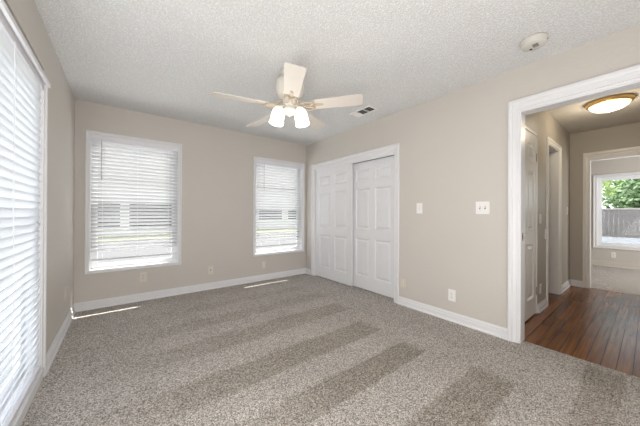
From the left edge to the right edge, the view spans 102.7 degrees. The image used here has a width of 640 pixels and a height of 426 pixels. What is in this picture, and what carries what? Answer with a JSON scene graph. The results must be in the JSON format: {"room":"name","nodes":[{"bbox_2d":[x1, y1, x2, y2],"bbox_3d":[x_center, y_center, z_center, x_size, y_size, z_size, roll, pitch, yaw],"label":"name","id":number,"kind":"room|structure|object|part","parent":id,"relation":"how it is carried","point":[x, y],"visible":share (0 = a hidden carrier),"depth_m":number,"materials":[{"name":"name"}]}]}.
{"room":"empty bedroom","nodes":[
{"label":"empty bedroom","id":0,"kind":"room"},
{"bbox_2d":[4,0,74,353],"bbox_3d":[-1.284,-0.035,0.850,0.120,2.540,5.156,0,0,-38],"label":"wall","id":1,"kind":"structure","parent":0,"point":[61,100],"depth_m":2.15,"materials":[{"name":"beige paint"}]},
{"bbox_2d":[0,8,47,425],"bbox_3d":[-1.423,0.114,1.045,0.141,2.040,1.771,0,0,-38],"label":"window","id":2,"kind":"structure","parent":1,"relation":"in","point":[42,270],"depth_m":1.73,"materials":[{"name":"white paint"}]},
{"bbox_3d":[-1.705,0.522,1.350,0.017,1.006,0.766,0,0,-38],"label":"sash","id":3,"kind":"part","parent":2,"relation":"part of","materials":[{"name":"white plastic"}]},
{"bbox_3d":[-1.459,0.087,1.018,0.040,1.933,1.663,0,0,-38],"label":"frame","id":4,"kind":"part","parent":2,"relation":"part of","materials":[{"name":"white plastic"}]},
{"bbox_2d":[0,0,50,425],"bbox_3d":[-1.385,0.085,1.081,0.080,1.936,1.660,0,0,-38],"label":"window blind","id":5,"kind":"object","parent":2,"relation":"attached to","point":[21,85],"visible":1,"depth_m":1.37,"materials":[{"name":"white plastic"}]},
{"bbox_3d":[-1.516,0.097,1.231,0.057,1.873,0.003,0,0,-38],"label":"ladder cord","id":6,"kind":"part","parent":5,"relation":"part of","materials":[{"name":"white fabric"}]},
{"bbox_3d":[-1.399,1.042,1.071,0.030,0.022,1.652,0,0,-38],"label":"rail","id":7,"kind":"part","parent":5,"relation":"part of","materials":[{"name":"white plastic"}]},
{"bbox_3d":[-1.831,0.096,1.638,0.057,1.873,0.003,0,0,-38],"label":"ladder cord","id":8,"kind":"part","parent":5,"relation":"part of","materials":[{"name":"white fabric"}]},
{"bbox_2d":[4,0,44,69],"bbox_3d":[-1.371,-0.988,1.078,0.012,0.015,1.725,0,0,-38],"label":"trim","id":9,"kind":"structure","parent":1,"relation":"attached to","point":[10,7],"depth_m":1.38,"materials":[{"name":"beige paint"}]},
{"bbox_2d":[46,304,75,374],"bbox_3d":[-2.366,1.084,2.355,0.022,0.098,1.453,0,0,-38],"label":"baseboard","id":10,"kind":"structure","parent":1,"relation":"attached to","point":[51,353],"depth_m":2.18,"materials":[{"name":"white paint"}]},
{"bbox_2d":[74,99,305,302],"bbox_3d":[-1.578,-0.029,3.957,3.457,2.540,0.120,0,0,-38],"label":"wall","id":11,"kind":"structure","parent":0,"point":[217,163],"depth_m":3.75,"materials":[{"name":"beige paint"}]},
{"bbox_2d":[84,129,181,274],"bbox_3d":[-2.375,-0.126,3.328,1.002,1.688,0.141,0,0,-38],"label":"window","id":12,"kind":"structure","parent":11,"relation":"in","point":[90,267],"depth_m":3.19,"materials":[{"name":"white paint"}]},
{"bbox_2d":[90,134,177,260],"bbox_3d":[-2.358,-0.176,3.307,0.912,1.494,0.094,0,0,-38],"label":"window blind","id":13,"kind":"object","parent":12,"relation":"attached to","point":[104,141],"visible":1,"depth_m":3.29,"materials":[{"name":"white plastic"}]},
{"bbox_3d":[-2.641,-0.168,3.106,0.002,1.435,0.067,0,0,-38],"label":"ladder cord","id":14,"kind":"part","parent":13,"relation":"part of","materials":[{"name":"white fabric"}]},
{"bbox_3d":[-2.350,0.559,3.291,0.904,0.022,0.021,0,0,-38],"label":"rail","id":15,"kind":"part","parent":13,"relation":"part of","materials":[{"name":"white plastic"}]},
{"bbox_3d":[-2.367,-0.166,3.318,0.002,1.435,0.067,0,0,-38],"label":"ladder cord","id":16,"kind":"part","parent":13,"relation":"part of","materials":[{"name":"white fabric"}]},
{"bbox_3d":[-2.092,-0.164,3.530,0.002,1.435,0.067,0,0,-38],"label":"ladder cord","id":17,"kind":"part","parent":13,"relation":"part of","materials":[{"name":"white fabric"}]},
{"bbox_3d":[-2.398,0.274,3.355,0.844,0.746,0.017,0,0,-38],"label":"sash","id":18,"kind":"part","parent":12,"relation":"part of","materials":[{"name":"white plastic"}]},
{"bbox_3d":[-2.406,-0.480,3.372,0.844,0.821,0.017,0,0,-38],"label":"sash","id":19,"kind":"part","parent":12,"relation":"part of","materials":[{"name":"white plastic"}]},
{"bbox_2d":[139,272,146,281],"bbox_3d":[-2.298,0.831,3.320,0.078,0.122,0.009,0,0,-38],"label":"power outlet","id":20,"kind":"object","parent":11,"relation":"attached to","point":[143,275],"visible":1,"depth_m":3.32,"materials":[{"name":"beige plastic"}]},
{"bbox_2d":[74,268,305,311],"bbox_3d":[-1.540,1.091,3.899,3.217,0.098,0.022,0,0,-38],"label":"baseboard","id":21,"kind":"structure","parent":11,"relation":"attached to","point":[101,303],"depth_m":3.54,"materials":[{"name":"white paint"}]},
{"bbox_2d":[208,266,212,273],"bbox_3d":[-1.636,0.855,3.826,0.074,0.118,0.018,0,0,-38],"label":"cable jack","id":22,"kind":"object","parent":11,"relation":"attached to","point":[210,268],"visible":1,"depth_m":3.83,"materials":[{"name":"beige plastic"}]},
{"bbox_2d":[253,156,304,256],"bbox_3d":[-0.739,-0.105,4.594,1.021,1.668,0.141,0,0,-38],"label":"window","id":23,"kind":"structure","parent":11,"relation":"in","point":[299,247],"depth_m":4.62,"materials":[{"name":"white paint"}]},
{"bbox_3d":[-0.762,0.284,4.620,0.863,0.746,0.017,0,0,-38],"label":"sash","id":24,"kind":"part","parent":23,"relation":"part of","materials":[{"name":"white plastic"}]},
{"bbox_3d":[-0.766,-0.105,4.630,0.933,1.580,0.040,0,0,-38],"label":"frame","id":25,"kind":"part","parent":23,"relation":"part of","materials":[{"name":"white plastic"}]},
{"bbox_2d":[255,159,302,247],"bbox_3d":[-0.722,-0.156,4.573,0.931,1.474,0.094,0,0,-38],"label":"window blind","id":26,"kind":"object","parent":23,"relation":"attached to","point":[259,163],"visible":0.86,"depth_m":4.56,"materials":[{"name":"white plastic"}]},
{"bbox_3d":[-1.010,-0.148,4.367,0.002,1.415,0.067,0,0,-38],"label":"ladder cord","id":27,"kind":"part","parent":26,"relation":"part of","materials":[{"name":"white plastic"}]},
{"bbox_3d":[-0.714,0.570,4.556,0.923,0.022,0.021,0,0,-38],"label":"rail","id":28,"kind":"part","parent":26,"relation":"part of","materials":[{"name":"white plastic"}]},
{"bbox_2d":[21,265,639,425],"bbox_3d":[2.433,1.207,3.435,9.176,0.100,5.856,0,0,-38],"label":"floor","id":29,"kind":"structure","parent":0,"point":[305,349],"depth_m":1.94,"materials":[{"name":"grey carpet"}]},
{"bbox_2d":[34,0,639,144],"bbox_3d":[2.444,-1.333,3.441,9.176,0.100,5.856,0,0,-38],"label":"ceiling","id":30,"kind":"structure","parent":0,"point":[164,58],"depth_m":2.04,"materials":[{"name":"white paint"}]},
{"bbox_2d":[211,62,362,129],"bbox_3d":[-0.310,-1.040,2.354,1.288,0.515,1.286,0,0,-38],"label":"ceiling fan","id":31,"kind":"object","parent":30,"relation":"hanging from","point":[289,86],"visible":1,"depth_m":2.25,"materials":[{"name":"beige wood"}]},
{"bbox_3d":[-0.667,-0.954,2.142,0.450,0.051,0.151,0,0,-29],"label":"blade","id":32,"kind":"part","parent":31,"relation":"part of","materials":[{"name":"beige wood"}]},
{"bbox_3d":[-0.595,-0.956,2.654,0.450,0.055,0.149,0,0,43],"label":"blade","id":33,"kind":"part","parent":31,"relation":"part of","materials":[{"name":"beige wood"}]},
{"bbox_3d":[-0.383,-0.866,2.276,0.139,0.165,0.127,0,0,-38],"label":"lamp shade","id":34,"kind":"part","parent":31,"relation":"part of","materials":[{"name":"white glass"}]},
{"bbox_3d":[-0.201,-0.978,1.915,0.152,0.034,0.450,0,0,-10],"label":"blade","id":35,"kind":"part","parent":31,"relation":"part of","materials":[{"name":"beige wood"}]},
{"bbox_3d":[-0.161,-0.865,2.303,0.131,0.165,0.137,0,0,-38],"label":"lamp shade","id":36,"kind":"part","parent":31,"relation":"part of","materials":[{"name":"white glass"}]},
{"bbox_3d":[-0.089,-0.982,2.745,0.149,0.051,0.450,0,0,26],"label":"blade","id":37,"kind":"part","parent":31,"relation":"part of","materials":[{"name":"beige wood"}]},
{"bbox_3d":[0.157,-0.994,2.291,0.450,0.056,0.151,0,0,9],"label":"blade","id":38,"kind":"part","parent":31,"relation":"part of","materials":[{"name":"beige wood"}]},
{"bbox_2d":[349,105,377,116],"bbox_3d":[0.550,-1.287,3.251,0.175,0.009,0.345,0,0,-38],"label":"ceiling vent","id":39,"kind":"object","parent":30,"relation":"in","point":[368,109],"visible":1,"depth_m":3.24,"materials":[{"name":"white plastic"}]},
{"bbox_2d":[520,32,547,51],"bbox_3d":[1.593,-1.264,1.907,0.164,0.052,0.164,0,0,-38],"label":"smoke detector","id":40,"kind":"object","parent":30,"relation":"attached to","point":[533,42],"visible":1,"depth_m":1.88,"materials":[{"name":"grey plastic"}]},
{"bbox_2d":[585,94,634,112],"bbox_3d":[3.307,-1.215,2.926,0.380,0.130,0.380,0,0,-38],"label":"hall ceiling light","id":41,"kind":"object","parent":30,"relation":"attached to","point":[611,103],"visible":1,"depth_m":2.84,"materials":[{"name":"white glass"}]},
{"bbox_2d":[353,155,393,163],"bbox_3d":[0.745,-0.018,4.310,0.650,2.540,2.406,0,0,-38],"label":"wall","id":42,"kind":"structure","parent":0,"point":[391,155],"depth_m":4.44,"materials":[{"name":"grey paint"}]},
{"bbox_2d":[306,24,639,327],"bbox_3d":[1.355,-0.019,2.891,0.120,2.540,5.156,0,0,-38],"label":"wall","id":43,"kind":"structure","parent":0,"point":[453,157],"depth_m":2.65,"materials":[{"name":"beige paint"}]},
{"bbox_2d":[305,268,310,274],"bbox_3d":[-0.233,1.099,4.821,0.022,0.098,0.162,0,0,-38],"label":"baseboard","id":44,"kind":"structure","parent":43,"relation":"attached to","point":[307,271],"depth_m":4.80,"materials":[{"name":"white paint"}]},
{"bbox_2d":[316,164,352,285],"bbox_3d":[0.219,0.185,4.333,0.032,1.905,0.920,0,0,-38],"label":"door","id":45,"kind":"structure","parent":43,"relation":"in","point":[334,186],"depth_m":4.27,"materials":[{"name":"white paint"}]},
{"bbox_2d":[315,152,393,170],"bbox_3d":[0.447,-0.777,4.002,0.010,0.033,1.723,0,0,-38],"label":"trim","id":46,"kind":"structure","parent":43,"relation":"attached to","point":[392,153],"depth_m":3.84,"materials":[{"name":"white paint"}]},
{"bbox_2d":[311,143,399,303],"bbox_3d":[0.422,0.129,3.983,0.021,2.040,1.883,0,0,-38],"label":"trim","id":47,"kind":"structure","parent":43,"relation":"attached to","point":[394,147],"depth_m":3.31,"materials":[{"name":"white paint"}]},
{"bbox_2d":[353,156,393,297],"bbox_3d":[0.769,0.186,3.714,0.032,1.905,0.870,0,0,-38],"label":"door","id":48,"kind":"structure","parent":43,"relation":"in","point":[373,180],"depth_m":3.68,"materials":[{"name":"white paint"}]},
{"bbox_2d":[400,278,404,287],"bbox_3d":[1.034,0.878,3.194,0.009,0.115,0.070,0,0,-38],"label":"power outlet","id":49,"kind":"object","parent":43,"relation":"attached to","point":[402,283],"visible":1,"depth_m":3.19,"materials":[{"name":"beige plastic"}]},
{"bbox_2d":[417,203,421,212],"bbox_3d":[1.170,-0.056,3.019,0.018,0.122,0.074,0,0,-38],"label":"light switch","id":50,"kind":"object","parent":43,"relation":"attached to","point":[419,205],"visible":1,"depth_m":3.02,"materials":[{"name":"white plastic"}]},
{"bbox_2d":[448,289,455,301],"bbox_3d":[1.401,0.876,2.719,0.009,0.122,0.076,0,0,-38],"label":"power outlet","id":51,"kind":"object","parent":43,"relation":"attached to","point":[451,293],"visible":1,"depth_m":2.71,"materials":[{"name":"white plastic"}]},
{"bbox_2d":[398,296,506,339],"bbox_3d":[1.347,1.102,2.777,0.022,0.098,1.159,0,0,-38],"label":"baseboard","id":52,"kind":"structure","parent":43,"relation":"attached to","point":[501,332],"depth_m":2.67,"materials":[{"name":"white paint"}]},
{"bbox_2d":[476,201,489,213],"bbox_3d":[1.579,-0.051,2.489,0.018,0.122,0.122,0,0,-38],"label":"light switch","id":53,"kind":"object","parent":43,"relation":"attached to","point":[483,207],"visible":1,"depth_m":2.48,"materials":[{"name":"white plastic"}]},
{"bbox_2d":[507,64,639,343],"bbox_3d":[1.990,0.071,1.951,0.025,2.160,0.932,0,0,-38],"label":"trim","id":54,"kind":"structure","parent":43,"relation":"attached to","point":[630,74],"depth_m":2.27,"materials":[{"name":"white paint"}]},
{"bbox_2d":[525,110,569,303],"bbox_3d":[2.931,-0.011,3.354,2.939,2.540,0.120,0,0,-38],"label":"wall","id":55,"kind":"structure","parent":0,"point":[542,123],"depth_m":3.18,"materials":[{"name":"beige paint"}]},
{"bbox_2d":[525,129,536,320],"bbox_3d":[2.199,0.130,2.699,0.752,2.020,0.099,0,0,-38],"label":"door","id":56,"kind":"structure","parent":55,"relation":"in","point":[530,139],"depth_m":2.81,"materials":[{"name":"white paint"}]},
{"bbox_2d":[525,125,537,313],"bbox_3d":[2.172,0.122,2.728,0.805,2.065,0.063,0,0,-38],"label":"trim","id":57,"kind":"structure","parent":55,"relation":"attached to","point":[526,127],"depth_m":2.94,"materials":[{"name":"white paint"}]},
{"bbox_2d":[537,298,547,312],"bbox_3d":[2.677,1.108,3.069,0.390,0.098,0.022,0,0,-38],"label":"baseboard","id":58,"kind":"structure","parent":55,"relation":"attached to","point":[542,305],"depth_m":3.04,"materials":[{"name":"white paint"}]},
{"bbox_2d":[548,144,558,294],"bbox_3d":[3.108,0.135,3.491,0.670,2.050,0.120,0,0,-38],"label":"doorway","id":59,"kind":"structure","parent":55,"relation":"attached to","point":[553,260],"depth_m":3.68,"materials":[{"name":"white paint"}]},
{"bbox_2d":[546,136,561,303],"bbox_3d":[3.151,0.103,3.436,0.800,2.115,0.021,0,0,-38],"label":"trim","id":60,"kind":"structure","parent":55,"relation":"attached to","point":[549,140],"depth_m":3.41,"materials":[{"name":"white paint"}]},
{"bbox_2d":[562,279,570,292],"bbox_3d":[3.750,1.115,3.899,0.725,0.098,0.022,0,0,-38],"label":"baseboard","id":61,"kind":"structure","parent":55,"relation":"attached to","point":[567,284],"depth_m":3.91,"materials":[{"name":"white paint"}]},
{"bbox_2d":[570,122,639,280],"bbox_3d":[4.502,-0.004,3.627,0.120,2.540,1.370,0,0,-38],"label":"wall","id":62,"kind":"structure","parent":0,"point":[627,135],"depth_m":4.03,"materials":[{"name":"beige paint"}]},
{"bbox_2d":[570,279,582,287],"bbox_3d":[4.068,1.117,4.064,0.022,0.098,0.150,0,0,-38],"label":"baseboard","id":63,"kind":"structure","parent":62,"relation":"attached to","point":[577,283],"depth_m":4.05,"materials":[{"name":"white paint"}]},
{"bbox_2d":[583,146,639,287],"bbox_3d":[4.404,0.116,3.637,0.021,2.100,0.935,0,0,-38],"label":"trim","id":64,"kind":"structure","parent":62,"relation":"attached to","point":[630,150],"depth_m":3.97,"materials":[{"name":"white paint"}]},
{"bbox_2d":[591,156,639,263],"bbox_3d":[6.527,0.010,5.553,0.120,2.540,4.000,0,0,-38],"label":"wall","id":65,"kind":"structure","parent":0,"point":[630,164],"depth_m":5.59,"materials":[{"name":"beige paint"}]},
{"bbox_2d":[591,259,639,269],"bbox_3d":[6.465,1.119,5.507,0.022,0.120,4.000,0,0,-38],"label":"baseboard","id":66,"kind":"structure","parent":65,"relation":"attached to","point":[593,262],"depth_m":5.55,"materials":[{"name":"grey"}]},
{"bbox_2d":[593,172,639,250],"bbox_3d":[6.765,-0.035,5.229,0.141,1.650,1.615,0,0,-38],"label":"window","id":67,"kind":"structure","parent":65,"relation":"in","point":[613,228],"depth_m":5.64,"materials":[{"name":"white paint"}]},
{"bbox_3d":[6.809,-0.414,5.262,0.017,0.679,1.403,0,0,-38],"label":"sash","id":68,"kind":"part","parent":67,"relation":"part of","materials":[{"name":"clear glass"}]},
{"bbox_3d":[6.791,0.294,5.249,0.017,0.797,1.403,0,0,-38],"label":"sash","id":69,"kind":"part","parent":67,"relation":"part of","materials":[{"name":"clear glass"}]},
{"label":"outside","id":70,"kind":"structure","parent":0,"visible":0},
{"bbox_2d":[98,228,295,240],"bbox_3d":[-1.273,1.449,17.980,100.000,0.150,90.000,0,0,-38],"label":"ground","id":71,"kind":"structure","parent":70,"point":[282,228],"depth_m":15.07,"materials":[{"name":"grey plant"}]},
{"bbox_2d":[98,144,296,233],"bbox_3d":[-10.411,-2.358,21.654,31.000,7.400,8.400,0,0,-38],"label":"house","id":72,"kind":"structure","parent":71,"relation":"on","point":[99,144],"depth_m":16.68,"materials":[{"name":"grey"}]},
{"bbox_3d":[-12.779,0.142,15.378,1.200,1.550,0.025,0,0,-38],"label":"pane","id":73,"kind":"part","parent":72,"relation":"part of","materials":[{"name":"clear glass"}]},
{"bbox_3d":[-11.019,0.153,16.739,2.350,1.550,0.025,0,0,-38],"label":"pane","id":74,"kind":"part","parent":72,"relation":"part of","materials":[{"name":"clear glass"}]},
{"bbox_3d":[-4.236,0.070,21.986,2.200,1.200,0.025,0,0,-38],"label":"pane","id":75,"kind":"part","parent":72,"relation":"part of","materials":[{"name":"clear glass"}]},
{"bbox_2d":[602,179,639,207],"bbox_3d":[22.008,-1.530,15.943,6.308,6.188,6.922,0,0,24],"label":"tree","id":76,"kind":"object","parent":71,"relation":"on","point":[628,196],"visible":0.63,"depth_m":16.33,"materials":[{"name":"green plant"}]},
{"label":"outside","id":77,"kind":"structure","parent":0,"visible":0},
{"bbox_3d":[13.144,1.402,8.902,14.300,0.030,18.000,0,0,-38],"label":"driveway","id":78,"kind":"object","parent":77,"visible":0},
{"bbox_2d":[602,180,625,197],"bbox_3d":[10.730,-1.243,11.497,4.195,5.319,4.104,0,0,-38],"label":"tree","id":79,"kind":"object","parent":78,"relation":"on","point":[607,185],"visible":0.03,"depth_m":10.42,"materials":[{"name":"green plant"}]},
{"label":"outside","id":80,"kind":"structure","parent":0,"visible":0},
{"bbox_2d":[0,233,295,279],"bbox_3d":[-3.908,1.333,11.580,20.000,0.030,7.900,0,0,-38],"label":"patio","id":81,"kind":"structure","parent":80,"point":[119,253],"depth_m":8.90,"materials":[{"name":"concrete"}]},
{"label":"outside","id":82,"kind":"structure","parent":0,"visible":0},
{"bbox_2d":[0,333,11,390],"bbox_3d":[-2.678,1.301,-4.440,8.344,0.030,12.250,0,0,-38],"label":"patio","id":83,"kind":"structure","parent":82,"point":[6,334],"depth_m":2.26,"materials":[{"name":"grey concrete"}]},
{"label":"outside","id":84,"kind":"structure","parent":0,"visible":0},
{"bbox_2d":[0,282,12,332],"bbox_3d":[-2.855,1.321,5.315,14.000,0.035,3.300,0,0,-38],"label":"patio","id":85,"kind":"structure","parent":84,"point":[3,327],"depth_m":3.32,"materials":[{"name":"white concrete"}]}
]}

